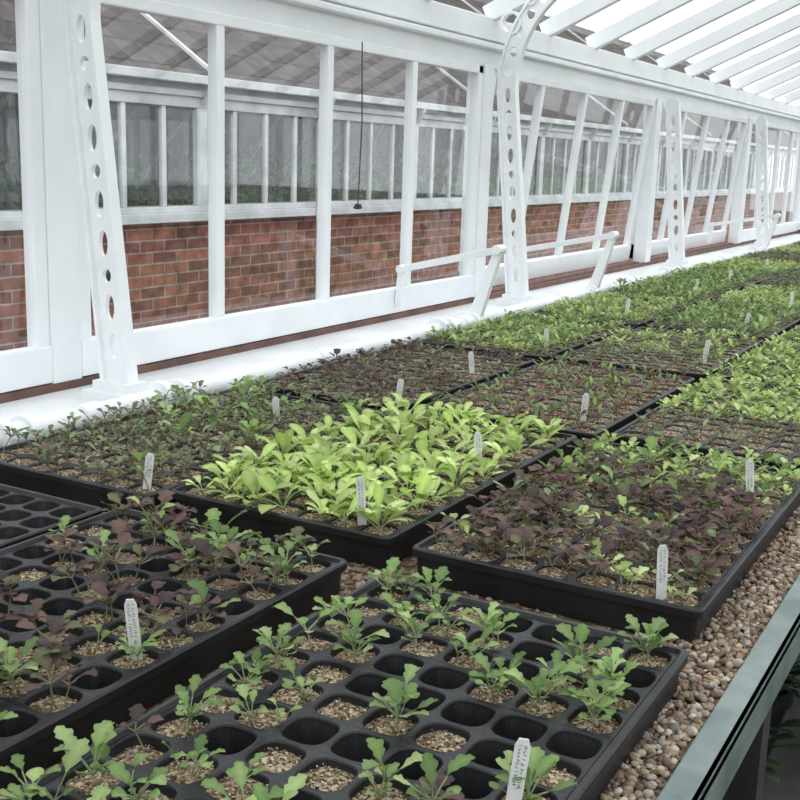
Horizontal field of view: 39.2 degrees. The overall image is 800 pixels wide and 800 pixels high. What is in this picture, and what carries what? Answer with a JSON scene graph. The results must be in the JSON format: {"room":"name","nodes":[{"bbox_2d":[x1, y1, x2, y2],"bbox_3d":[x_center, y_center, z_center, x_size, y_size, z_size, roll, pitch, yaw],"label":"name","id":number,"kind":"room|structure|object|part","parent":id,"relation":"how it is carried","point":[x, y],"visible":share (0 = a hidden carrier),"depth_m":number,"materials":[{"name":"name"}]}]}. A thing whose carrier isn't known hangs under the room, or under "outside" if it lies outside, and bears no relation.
{"room":"greenhouse","nodes":[
{"label":"greenhouse","id":0,"kind":"room"},
{"bbox_2d":[38,0,799,383],"bbox_3d":[0.228,-0.395,3.836,0.154,1.725,11.312,9,14,28],"label":"wall","id":1,"kind":"structure","parent":0,"point":[434,28],"depth_m":3.30,"materials":[{"name":"white paint"}]},
{"bbox_2d":[0,231,796,403],"bbox_3d":[0.235,-0.345,3.818,0.065,0.018,11.264,9,14,28],"label":"trim","id":2,"kind":"structure","parent":1,"relation":"attached to","point":[34,391],"depth_m":3.01,"materials":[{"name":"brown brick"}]},
{"bbox_2d":[0,0,799,446],"bbox_3d":[0.358,-0.654,3.686,0.425,0.850,11.264,9,14,28],"label":"window frame","id":3,"kind":"structure","parent":1,"relation":"in","point":[40,405],"depth_m":2.81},
{"bbox_3d":[-1.117,-0.251,1.347,0.033,0.748,1.793,9,14,28],"label":"sash","id":4,"kind":"part","parent":3,"relation":"part of","materials":[{"name":"white wood"}]},
{"bbox_2d":[63,0,146,401],"bbox_3d":[-0.488,-0.527,2.014,0.282,1.086,0.079,9,14,28],"label":"column","id":5,"kind":"structure","parent":3,"relation":"on","point":[118,375],"depth_m":2.08,"materials":[{"name":"white metal"}]},
{"bbox_3d":[-0.194,-0.564,2.943,0.033,0.748,1.793,9,14,28],"label":"sash","id":6,"kind":"part","parent":3,"relation":"part of","materials":[{"name":"white wood"}]},
{"bbox_2d":[353,42,362,208],"bbox_3d":[-0.105,-0.716,2.942,0.018,0.427,0.037,9,14,28],"label":"hanging cord","id":7,"kind":"object","parent":3,"relation":"hanging from","point":[357,206],"visible":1,"depth_m":2.96,"materials":[{"name":"metal"}]},
{"bbox_3d":[0.501,-0.318,3.644,0.068,0.068,11.220,9,14,28],"label":"white pipe rail","id":8,"kind":"part","parent":3,"relation":"part of","materials":[{"name":"white metal"}]},
{"bbox_2d":[496,0,556,305],"bbox_3d":[0.435,-0.841,3.610,0.282,1.086,0.079,9,14,28],"label":"column","id":9,"kind":"structure","parent":3,"relation":"on","point":[517,292],"depth_m":3.65,"materials":[{"name":"white metal"}]},
{"bbox_3d":[0.691,-0.885,4.559,0.110,0.746,1.793,9,14,28],"label":"sash","id":10,"kind":"part","parent":3,"relation":"part of","materials":[{"name":"white wood"}]},
{"bbox_2d":[662,97,687,267],"bbox_3d":[1.300,-1.015,5.266,0.170,0.786,0.079,9,14,28],"label":"column","id":11,"kind":"structure","parent":3,"relation":"on","point":[673,106],"depth_m":5.27,"materials":[{"name":"white metal"}]},
{"bbox_3d":[1.614,-1.198,6.155,0.110,0.746,1.793,9,14,28],"label":"sash","id":12,"kind":"part","parent":3,"relation":"part of","materials":[{"name":"white wood"}]},
{"bbox_2d":[752,116,770,246],"bbox_3d":[2.224,-1.329,6.862,0.170,0.786,0.079,9,14,28],"label":"column","id":13,"kind":"structure","parent":3,"relation":"on","point":[761,122],"depth_m":6.86,"materials":[{"name":"white metal"}]},
{"bbox_3d":[2.575,-1.504,7.731,0.033,0.748,1.793,9,14,28],"label":"sash","id":14,"kind":"part","parent":3,"relation":"part of","materials":[{"name":"white wood"}]},
{"bbox_2d":[394,244,506,322],"bbox_3d":[0.127,-0.329,3.188,0.355,0.243,0.097,9,14,28],"label":"lever","id":15,"kind":"object","parent":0,"point":[478,307],"depth_m":3.12,"materials":[{"name":"white metal"}]},
{"bbox_2d":[514,231,618,294],"bbox_3d":[0.575,-0.490,4.005,0.398,0.243,0.097,9,14,28],"label":"lever","id":16,"kind":"object","parent":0,"point":[596,279],"depth_m":3.92,"materials":[{"name":"white metal"}]},
{"bbox_2d":[707,213,780,251],"bbox_3d":[1.933,-0.947,6.353,0.398,0.234,0.097,9,14,28],"label":"lever","id":17,"kind":"object","parent":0,"point":[765,243],"depth_m":6.29,"materials":[{"name":"white metal"}]},
{"bbox_2d":[762,653,799,799],"bbox_3d":[1.759,0.704,3.168,3.520,0.044,11.308,9,14,28],"label":"floor","id":18,"kind":"structure","parent":0,"point":[788,788],"depth_m":2.46,"materials":[{"name":"concrete"}]},
{"bbox_2d":[1,505,799,799],"bbox_3d":[1.008,0.189,3.450,1.142,0.796,11.044,9,14,28],"label":"gravel","id":19,"kind":"object","parent":18,"relation":"on","point":[710,741],"visible":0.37,"depth_m":1.11,"materials":[{"name":"gravel"}]},
{"bbox_2d":[0,483,102,548],"bbox_3d":[-0.671,0.186,1.224,0.340,0.042,0.628,9,14,28],"label":"tray","id":20,"kind":"object","parent":19,"relation":"on","point":[25,514],"visible":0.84,"depth_m":1.40,"materials":[{"name":"black plastic"}]},
{"bbox_2d":[0,507,346,794],"bbox_3d":[-0.359,0.229,1.072,0.340,0.042,0.628,9,14,28],"label":"tray","id":21,"kind":"object","parent":19,"relation":"on","point":[119,684],"visible":0.56,"depth_m":1.09,"materials":[{"name":"black plastic"}]},
{"bbox_2d":[124,599,142,659],"bbox_3d":[-0.237,0.210,1.001,0.014,0.073,0.009,2,12,1],"label":"plant label","id":22,"kind":"object","parent":21,"relation":"on","point":[130,606],"visible":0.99,"depth_m":1.00,"materials":[{"name":"white plastic"}]},
{"bbox_2d":[0,490,315,710],"bbox_3d":[-0.354,0.192,1.069,0.359,0.051,0.635,9,14,28],"label":"seedlings","id":23,"kind":"object","parent":21,"relation":"on","point":[101,579],"visible":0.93,"depth_m":1.12,"materials":[{"name":"purple plant"}]},
{"bbox_2d":[0,496,329,719],"bbox_3d":[-0.369,0.188,1.075,0.388,0.054,0.608,9,14,28],"label":"seedlings","id":24,"kind":"object","parent":21,"relation":"on","point":[9,670],"visible":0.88,"depth_m":1.21,"materials":[{"name":"green plant"}]},
{"bbox_2d":[0,388,385,513],"bbox_3d":[-0.323,0.070,1.814,0.340,0.042,0.628,9,14,28],"label":"tray","id":25,"kind":"object","parent":19,"relation":"on","point":[19,469],"visible":0.41,"depth_m":1.63,"materials":[{"name":"black plastic"}]},
{"bbox_2d":[142,453,153,489],"bbox_3d":[-0.336,0.103,1.499,0.017,0.066,0.002,2,12,1],"label":"plant label","id":26,"kind":"object","parent":25,"relation":"on","point":[149,462],"visible":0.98,"depth_m":1.50,"materials":[{"name":"white plastic"}]},
{"bbox_2d":[2,375,386,489],"bbox_3d":[-0.322,0.035,1.809,0.367,0.047,0.640,9,14,28],"label":"seedlings","id":27,"kind":"object","parent":25,"relation":"on","point":[223,438],"visible":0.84,"depth_m":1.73,"materials":[{"name":"green plant"}]},
{"bbox_2d":[272,397,279,423],"bbox_3d":[-0.207,0.025,1.883,0.013,0.064,0.008,2,12,1],"label":"plant label","id":28,"kind":"object","parent":25,"relation":"on","point":[275,402],"visible":0.64,"depth_m":1.88,"materials":[{"name":"white plastic"}]},
{"bbox_2d":[0,577,687,799],"bbox_3d":[-0.031,0.284,0.868,0.340,0.042,0.628,9,14,28],"label":"tray","id":29,"kind":"object","parent":19,"relation":"on","point":[323,740],"visible":0.68,"depth_m":0.92,"materials":[{"name":"black plastic"}]},
{"bbox_2d":[115,703,463,799],"bbox_3d":[-0.084,0.265,0.815,0.272,0.033,0.040,5,13,16],"label":"seedlings","id":30,"kind":"object","parent":29,"relation":"on","point":[136,712],"visible":0.98,"depth_m":0.80,"materials":[{"name":"green plant"}]},
{"bbox_2d":[0,557,678,799],"bbox_3d":[-0.005,0.242,0.903,0.356,0.045,0.553,9,14,28],"label":"seedlings","id":31,"kind":"object","parent":29,"relation":"on","point":[539,764],"visible":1,"depth_m":0.92,"materials":[{"name":"green plant"}]},
{"bbox_2d":[506,738,530,799],"bbox_3d":[0.081,0.268,0.780,0.017,0.073,0.002,2,12,1],"label":"plant label","id":32,"kind":"object","parent":29,"relation":"on","point":[522,748],"visible":1,"depth_m":0.78,"materials":[{"name":"white plastic"}]},
{"bbox_2d":[170,409,576,568],"bbox_3d":[-0.007,0.110,1.681,0.340,0.042,0.628,9,14,28],"label":"tray","id":33,"kind":"object","parent":19,"relation":"on","point":[369,545],"visible":0.37,"depth_m":1.46,"materials":[{"name":"black plastic"}]},
{"bbox_2d":[356,477,366,524],"bbox_3d":[-0.048,0.131,1.380,0.015,0.079,0.008,2,12,1],"label":"plant label","id":34,"kind":"object","parent":33,"relation":"on","point":[360,482],"visible":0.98,"depth_m":1.38,"materials":[{"name":"white plastic"}]},
{"bbox_2d":[182,392,573,529],"bbox_3d":[-0.011,0.068,1.673,0.366,0.061,0.669,9,14,28],"label":"seedlings","id":35,"kind":"object","parent":33,"relation":"on","point":[318,454],"visible":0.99,"depth_m":1.60,"materials":[{"name":"green plant"}]},
{"bbox_2d":[474,432,481,467],"bbox_3d":[0.115,0.082,1.647,0.016,0.073,0.002,2,12,1],"label":"plant label","id":36,"kind":"object","parent":33,"relation":"in","point":[477,437],"visible":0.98,"depth_m":1.64,"materials":[{"name":"white plastic"}]},
{"bbox_2d":[255,344,535,409],"bbox_3d":[0.010,-0.043,2.389,0.340,0.042,0.628,9,14,28],"label":"tray","id":37,"kind":"object","parent":19,"relation":"on","point":[412,397],"visible":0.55,"depth_m":2.33,"materials":[{"name":"black plastic"}]},
{"bbox_2d":[267,342,520,401],"bbox_3d":[0.019,-0.071,2.375,0.319,0.039,0.623,9,14,28],"label":"seedlings","id":38,"kind":"object","parent":37,"relation":"on","point":[449,355],"visible":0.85,"depth_m":2.38,"materials":[{"name":"green plant"}]},
{"bbox_2d":[395,379,403,403],"bbox_3d":[-0.002,-0.008,2.070,0.016,0.064,0.002,2,12,1],"label":"plant label","id":39,"kind":"object","parent":37,"relation":"on","point":[399,390],"visible":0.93,"depth_m":2.07,"materials":[{"name":"white plastic"}]},
{"bbox_2d":[276,337,523,399],"bbox_3d":[0.007,-0.075,2.384,0.344,0.042,0.621,8,13,25],"label":"seedlings","id":40,"kind":"object","parent":37,"relation":"on","point":[398,345],"visible":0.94,"depth_m":2.31,"materials":[{"name":"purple plant"}]},
{"bbox_2d":[468,352,474,373],"bbox_3d":[0.152,-0.071,2.388,0.016,0.064,0.002,2,12,1],"label":"plant label","id":41,"kind":"object","parent":37,"relation":"on","point":[471,355],"visible":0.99,"depth_m":2.38,"materials":[{"name":"white plastic"}]},
{"bbox_2d":[418,315,626,364],"bbox_3d":[0.342,-0.155,2.963,0.340,0.042,0.628,9,14,28],"label":"tray","id":42,"kind":"object","parent":19,"relation":"on","point":[596,337],"visible":0.24,"depth_m":2.79,"materials":[{"name":"black plastic"}]},
{"bbox_2d":[423,305,624,354],"bbox_3d":[0.343,-0.195,2.958,0.376,0.057,0.654,9,14,28],"label":"seedlings","id":43,"kind":"object","parent":42,"relation":"on","point":[562,332],"visible":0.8,"depth_m":2.89,"materials":[{"name":"green plant"}]},
{"bbox_2d":[544,328,548,351],"bbox_3d":[0.351,-0.136,2.698,0.014,0.073,0.002,2,12,1],"label":"plant label","id":44,"kind":"object","parent":42,"relation":"on","point":[546,331],"visible":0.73,"depth_m":2.69,"materials":[{"name":"white plastic"}]},
{"bbox_2d":[425,360,694,451],"bbox_3d":[0.332,0.003,2.227,0.340,0.042,0.628,9,14,28],"label":"tray","id":45,"kind":"object","parent":19,"relation":"on","point":[609,421],"visible":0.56,"depth_m":2.17,"materials":[{"name":"black plastic"}]},
{"bbox_2d":[425,351,694,430],"bbox_3d":[0.330,-0.028,2.215,0.354,0.042,0.648,9,14,28],"label":"seedlings","id":46,"kind":"object","parent":45,"relation":"on","point":[537,407],"visible":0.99,"depth_m":2.19,"materials":[{"name":"green plant"}]},
{"bbox_2d":[579,393,588,421],"bbox_3d":[0.324,0.021,1.976,0.014,0.068,0.008,2,12,1],"label":"plant label","id":47,"kind":"object","parent":45,"relation":"on","point":[585,400],"visible":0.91,"depth_m":1.97,"materials":[{"name":"white plastic"}]},
{"bbox_2d":[412,442,799,643],"bbox_3d":[0.313,0.160,1.493,0.340,0.042,0.628,9,14,28],"label":"tray","id":48,"kind":"object","parent":19,"relation":"on","point":[602,600],"visible":0.38,"depth_m":1.28,"materials":[{"name":"black plastic"}]},
{"bbox_2d":[423,438,776,591],"bbox_3d":[0.308,0.125,1.485,0.360,0.049,0.642,9,14,28],"label":"seedlings","id":49,"kind":"object","parent":48,"relation":"on","point":[513,536],"visible":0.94,"depth_m":1.38,"materials":[{"name":"purple plant"}]},
{"bbox_2d":[475,479,752,597],"bbox_3d":[0.234,0.154,1.344,0.336,0.046,0.277,9,14,28],"label":"seedlings","id":50,"kind":"object","parent":48,"relation":"on","point":[696,559],"visible":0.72,"depth_m":1.30,"materials":[{"name":"green plant"}]},
{"bbox_2d":[441,429,799,601],"bbox_3d":[0.318,0.126,1.490,0.341,0.046,0.640,9,14,28],"label":"seedlings","id":51,"kind":"object","parent":48,"relation":"on","point":[720,463],"visible":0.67,"depth_m":1.60,"materials":[{"name":"green plant"}]},
{"bbox_2d":[656,545,667,599],"bbox_3d":[0.273,0.187,1.174,0.015,0.077,0.006,2,12,1],"label":"plant label","id":52,"kind":"object","parent":48,"relation":"on","point":[662,551],"visible":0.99,"depth_m":1.17,"materials":[{"name":"white plastic"}]},
{"bbox_2d":[746,459,753,491],"bbox_3d":[0.475,0.118,1.526,0.017,0.077,0.002,2,12,1],"label":"plant label","id":53,"kind":"object","parent":48,"relation":"on","point":[749,463],"visible":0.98,"depth_m":1.52,"materials":[{"name":"white plastic"}]},
{"bbox_2d":[529,295,694,328],"bbox_3d":[0.676,-0.269,3.541,0.340,0.042,0.628,9,14,28],"label":"tray","id":54,"kind":"object","parent":19,"relation":"on","point":[649,320],"visible":0.2,"depth_m":3.40,"materials":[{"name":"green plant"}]},
{"bbox_2d":[542,289,691,322],"bbox_3d":[0.675,-0.300,3.538,0.351,0.038,0.632,9,14,28],"label":"seedlings","id":55,"kind":"object","parent":54,"relation":"on","point":[615,308],"visible":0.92,"depth_m":3.50,"materials":[{"name":"green plant"}]},
{"bbox_2d":[625,298,630,316],"bbox_3d":[0.678,-0.267,3.357,0.018,0.073,0.006,1,12,-6],"label":"plant label","id":56,"kind":"object","parent":54,"relation":"on","point":[628,299],"visible":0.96,"depth_m":3.35,"materials":[{"name":"white plastic"}]},
{"bbox_2d":[559,327,763,386],"bbox_3d":[0.666,-0.111,2.805,0.340,0.042,0.628,9,14,28],"label":"tray","id":57,"kind":"object","parent":19,"relation":"on","point":[666,363],"visible":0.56,"depth_m":2.68,"materials":[{"name":"black plastic"}]},
{"bbox_2d":[569,320,761,372],"bbox_3d":[0.667,-0.143,2.796,0.324,0.044,0.618,9,14,28],"label":"seedlings","id":58,"kind":"object","parent":57,"relation":"on","point":[698,360],"visible":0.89,"depth_m":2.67,"materials":[{"name":"green plant"}]},
{"bbox_2d":[702,340,710,363],"bbox_3d":[0.708,-0.104,2.603,0.018,0.073,0.002,2,12,1],"label":"plant label","id":59,"kind":"object","parent":57,"relation":"on","point":[708,342],"visible":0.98,"depth_m":2.60,"materials":[{"name":"white plastic"}]},
{"bbox_2d":[610,281,740,305],"bbox_3d":[1.002,-0.379,4.104,0.340,0.042,0.628,9,14,28],"label":"tray","id":60,"kind":"object","parent":19,"relation":"on","point":[710,296],"visible":0.18,"depth_m":3.99,"materials":[{"name":"green plant"}]},
{"bbox_2d":[607,272,737,301],"bbox_3d":[1.001,-0.417,4.094,0.378,0.055,0.663,9,14,28],"label":"seedlings","id":61,"kind":"object","parent":60,"relation":"on","point":[680,284],"visible":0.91,"depth_m":4.04,"materials":[{"name":"green plant"}]},
{"bbox_2d":[613,378,799,470],"bbox_3d":[0.654,0.046,2.075,0.340,0.042,0.628,9,14,28],"label":"tray","id":62,"kind":"object","parent":19,"relation":"on","point":[766,443],"visible":0.43,"depth_m":1.94,"materials":[{"name":"black plastic"}]},
{"bbox_2d":[629,408,799,457],"bbox_3d":[0.550,0.050,1.882,0.332,0.044,0.198,9,14,28],"label":"seedlings","id":63,"kind":"object","parent":62,"relation":"on","point":[662,411],"visible":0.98,"depth_m":1.88,"materials":[{"name":"green plant"}]},
{"bbox_2d":[656,367,799,428],"bbox_3d":[0.708,-0.003,2.148,0.361,0.045,0.431,8,13,25],"label":"seedlings","id":64,"kind":"object","parent":62,"relation":"on","point":[790,403],"visible":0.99,"depth_m":2.15,"materials":[{"name":"green plant"}]},
{"bbox_2d":[666,269,777,289],"bbox_3d":[1.328,-0.490,4.667,0.340,0.042,0.628,9,14,29],"label":"tray","id":65,"kind":"object","parent":19,"relation":"on","point":[757,281],"visible":0.2,"depth_m":4.57,"materials":[{"name":"black plastic"}]},
{"bbox_2d":[663,260,774,285],"bbox_3d":[1.332,-0.528,4.661,0.378,0.055,0.663,9,14,29],"label":"seedlings","id":66,"kind":"object","parent":65,"relation":"on","point":[723,272],"visible":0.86,"depth_m":4.63,"materials":[{"name":"green plant"}]},
{"bbox_2d":[646,305,799,345],"bbox_3d":[0.997,-0.223,3.377,0.340,0.042,0.628,9,14,28],"label":"tray","id":67,"kind":"object","parent":19,"relation":"on","point":[792,322],"visible":0.3,"depth_m":3.22,"materials":[{"name":"black plastic"}]},
{"bbox_2d":[650,295,799,335],"bbox_3d":[0.996,-0.261,3.367,0.378,0.055,0.663,9,14,28],"label":"seedlings","id":68,"kind":"object","parent":67,"relation":"on","point":[702,311],"visible":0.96,"depth_m":3.31,"materials":[{"name":"green plant"}]},
{"bbox_2d":[741,313,750,331],"bbox_3d":[0.960,-0.207,3.121,0.021,0.072,0.006,8,14,27],"label":"plant label","id":69,"kind":"object","parent":67,"relation":"on","point":[748,315],"visible":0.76,"depth_m":3.12,"materials":[{"name":"white plastic"}]},
{"bbox_2d":[707,289,799,311],"bbox_3d":[1.323,-0.333,3.940,0.340,0.042,0.628,9,14,28],"label":"tray","id":70,"kind":"object","parent":19,"relation":"on","point":[760,295],"visible":0.12,"depth_m":3.81,"materials":[{"name":"black plastic"}]},
{"bbox_2d":[717,283,799,309],"bbox_3d":[1.321,-0.364,3.937,0.351,0.038,0.632,9,14,28],"label":"seedlings","id":71,"kind":"object","parent":70,"relation":"on","point":[777,294],"visible":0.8,"depth_m":3.91,"materials":[{"name":"green plant"}]},
{"bbox_2d":[790,292,793,303],"bbox_3d":[1.288,-0.320,3.697,0.011,0.072,0.014,4,12,11],"label":"plant label","id":72,"kind":"object","parent":70,"relation":"on","point":[792,293],"visible":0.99,"depth_m":3.69,"materials":[{"name":"white plastic"}]},
{"bbox_2d":[710,261,799,276],"bbox_3d":[1.654,-0.600,5.230,0.340,0.042,0.628,8,14,28],"label":"tray","id":73,"kind":"object","parent":19,"relation":"on","point":[794,269],"visible":0.06,"depth_m":5.07,"materials":[{"name":"black plastic"}]},
{"bbox_2d":[706,256,798,273],"bbox_3d":[1.657,-0.630,5.220,0.351,0.038,0.632,8,14,28],"label":"seedlings","id":74,"kind":"object","parent":73,"relation":"on","point":[786,265],"visible":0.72,"depth_m":5.21,"materials":[{"name":"green plant"}]},
{"bbox_2d":[716,340,799,388],"bbox_3d":[0.987,-0.066,2.649,0.340,0.042,0.628,9,14,28],"label":"tray","id":75,"kind":"object","parent":19,"relation":"on","point":[724,372],"visible":0.18,"depth_m":2.52,"materials":[{"name":"green plant"}]},
{"bbox_2d":[717,331,799,379],"bbox_3d":[0.990,-0.096,2.633,0.375,0.041,0.643,9,14,28],"label":"seedlings","id":76,"kind":"object","parent":75,"relation":"on","point":[757,355],"visible":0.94,"depth_m":2.57,"materials":[{"name":"green plant"}]},
{"bbox_2d":[741,252,798,262],"bbox_3d":[1.980,-0.711,5.794,0.340,0.042,0.628,9,14,28],"label":"tray","id":77,"kind":"object","parent":19,"relation":"on","point":[765,252],"visible":0.12,"depth_m":5.81,"materials":[{"name":"black plastic"}]},
{"bbox_2d":[741,248,799,263],"bbox_3d":[1.979,-0.744,5.786,0.351,0.044,0.618,9,14,28],"label":"seedlings","id":78,"kind":"object","parent":77,"relation":"on","point":[795,257],"visible":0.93,"depth_m":5.71,"materials":[{"name":"green plant"}]},
{"bbox_2d":[758,276,799,290],"bbox_3d":[1.649,-0.444,4.503,0.340,0.042,0.628,9,14,28],"label":"tray","id":79,"kind":"object","parent":19,"relation":"on","point":[787,278],"visible":0.12,"depth_m":4.47,"materials":[{"name":"black plastic"}]},
{"bbox_2d":[759,270,799,289],"bbox_3d":[1.652,-0.477,4.497,0.351,0.044,0.618,9,14,28],"label":"seedlings","id":80,"kind":"object","parent":79,"relation":"on","point":[793,275],"visible":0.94,"depth_m":4.44,"materials":[{"name":"green plant"}]},
{"bbox_2d":[782,325,799,341],"bbox_3d":[1.314,-0.177,3.215,0.340,0.042,0.628,9,14,28],"label":"tray","id":81,"kind":"object","parent":19,"relation":"on","point":[791,338],"visible":0.25,"depth_m":3.13,"materials":[{"name":"green plant"}]},
{"bbox_2d":[781,325,799,337],"bbox_3d":[1.310,-0.208,3.208,0.346,0.039,0.633,9,14,28],"label":"seedlings","id":82,"kind":"object","parent":81,"relation":"on","point":[796,327],"visible":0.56,"depth_m":3.05,"materials":[{"name":"green plant"}]},
{"bbox_3d":[2.305,-0.822,6.357,0.340,0.042,0.628,9,14,28],"label":"tray","id":83,"kind":"object","parent":19,"relation":"on","visible":0},
{"bbox_2d":[768,243,799,253],"bbox_3d":[2.311,-0.852,6.350,0.345,0.039,0.633,9,14,28],"label":"seedlings","id":84,"kind":"object","parent":83,"relation":"on","point":[793,248],"visible":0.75,"depth_m":6.29,"materials":[{"name":"green plant"}]},
{"bbox_3d":[1.974,-0.554,5.067,0.340,0.042,0.628,9,14,28],"label":"tray","id":85,"kind":"object","parent":19,"relation":"on","visible":0},
{"bbox_2d":[790,261,799,273],"bbox_3d":[1.978,-0.593,5.060,0.378,0.055,0.663,9,14,28],"label":"seedlings","id":86,"kind":"object","parent":85,"relation":"on","point":[798,266],"visible":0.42,"depth_m":4.93,"materials":[{"name":"green plant"}]},
{"bbox_2d":[765,683,799,783],"bbox_3d":[0.548,0.642,2.229,0.520,0.395,0.488,2,12,-1],"label":"plant","id":87,"kind":"object","parent":18,"relation":"on","point":[769,772],"visible":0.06,"depth_m":2.11,"materials":[{"name":"green plant"}]},
{"bbox_2d":[767,660,799,757],"bbox_3d":[0.773,0.585,2.544,0.450,0.388,0.478,-5,14,-29],"label":"plant","id":88,"kind":"object","parent":18,"relation":"on","point":[783,702],"visible":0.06,"depth_m":2.45,"materials":[{"name":"green plant"}]},
{"bbox_3d":[0.774,0.704,2.526,0.202,0.163,0.202,9,14,28],"label":"pot","id":89,"kind":"part","parent":88,"relation":"part of","materials":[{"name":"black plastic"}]},
{"bbox_3d":[1.830,-1.447,2.705,3.520,0.821,11.308,9,14,28],"label":"ceiling","id":90,"kind":"structure","parent":0,"visible":0},
{"bbox_2d":[424,0,799,107],"bbox_3d":[1.829,-1.424,2.710,3.542,0.894,11.308,9,14,28],"label":"rafters","id":91,"kind":"object","parent":90,"relation":"attached to","point":[577,13],"visible":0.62,"depth_m":4.98,"materials":[{"name":"white paint"}]},
{"label":"outside","id":92,"kind":"structure","parent":0,"visible":0},
{"bbox_3d":[3.214,0.231,5.920,52.800,0.079,66.000,9,14,28],"label":"ground","id":93,"kind":"structure","parent":92,"visible":0},
{"bbox_2d":[0,0,797,350],"bbox_3d":[1.173,-3.244,13.121,2.751,3.549,29.920,9,14,28],"label":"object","id":94,"kind":"structure","parent":93,"relation":"on","point":[156,66],"depth_m":8.25,"materials":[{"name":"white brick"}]},
{"bbox_2d":[106,270,110,281],"bbox_3d":[-1.597,-0.650,6.120,0.015,0.106,0.198,9,14,28],"label":"hole","id":95,"kind":"object","parent":94,"relation":"attached to","point":[108,276],"depth_m":6.12,"materials":[{"name":"metal"}]}
]}

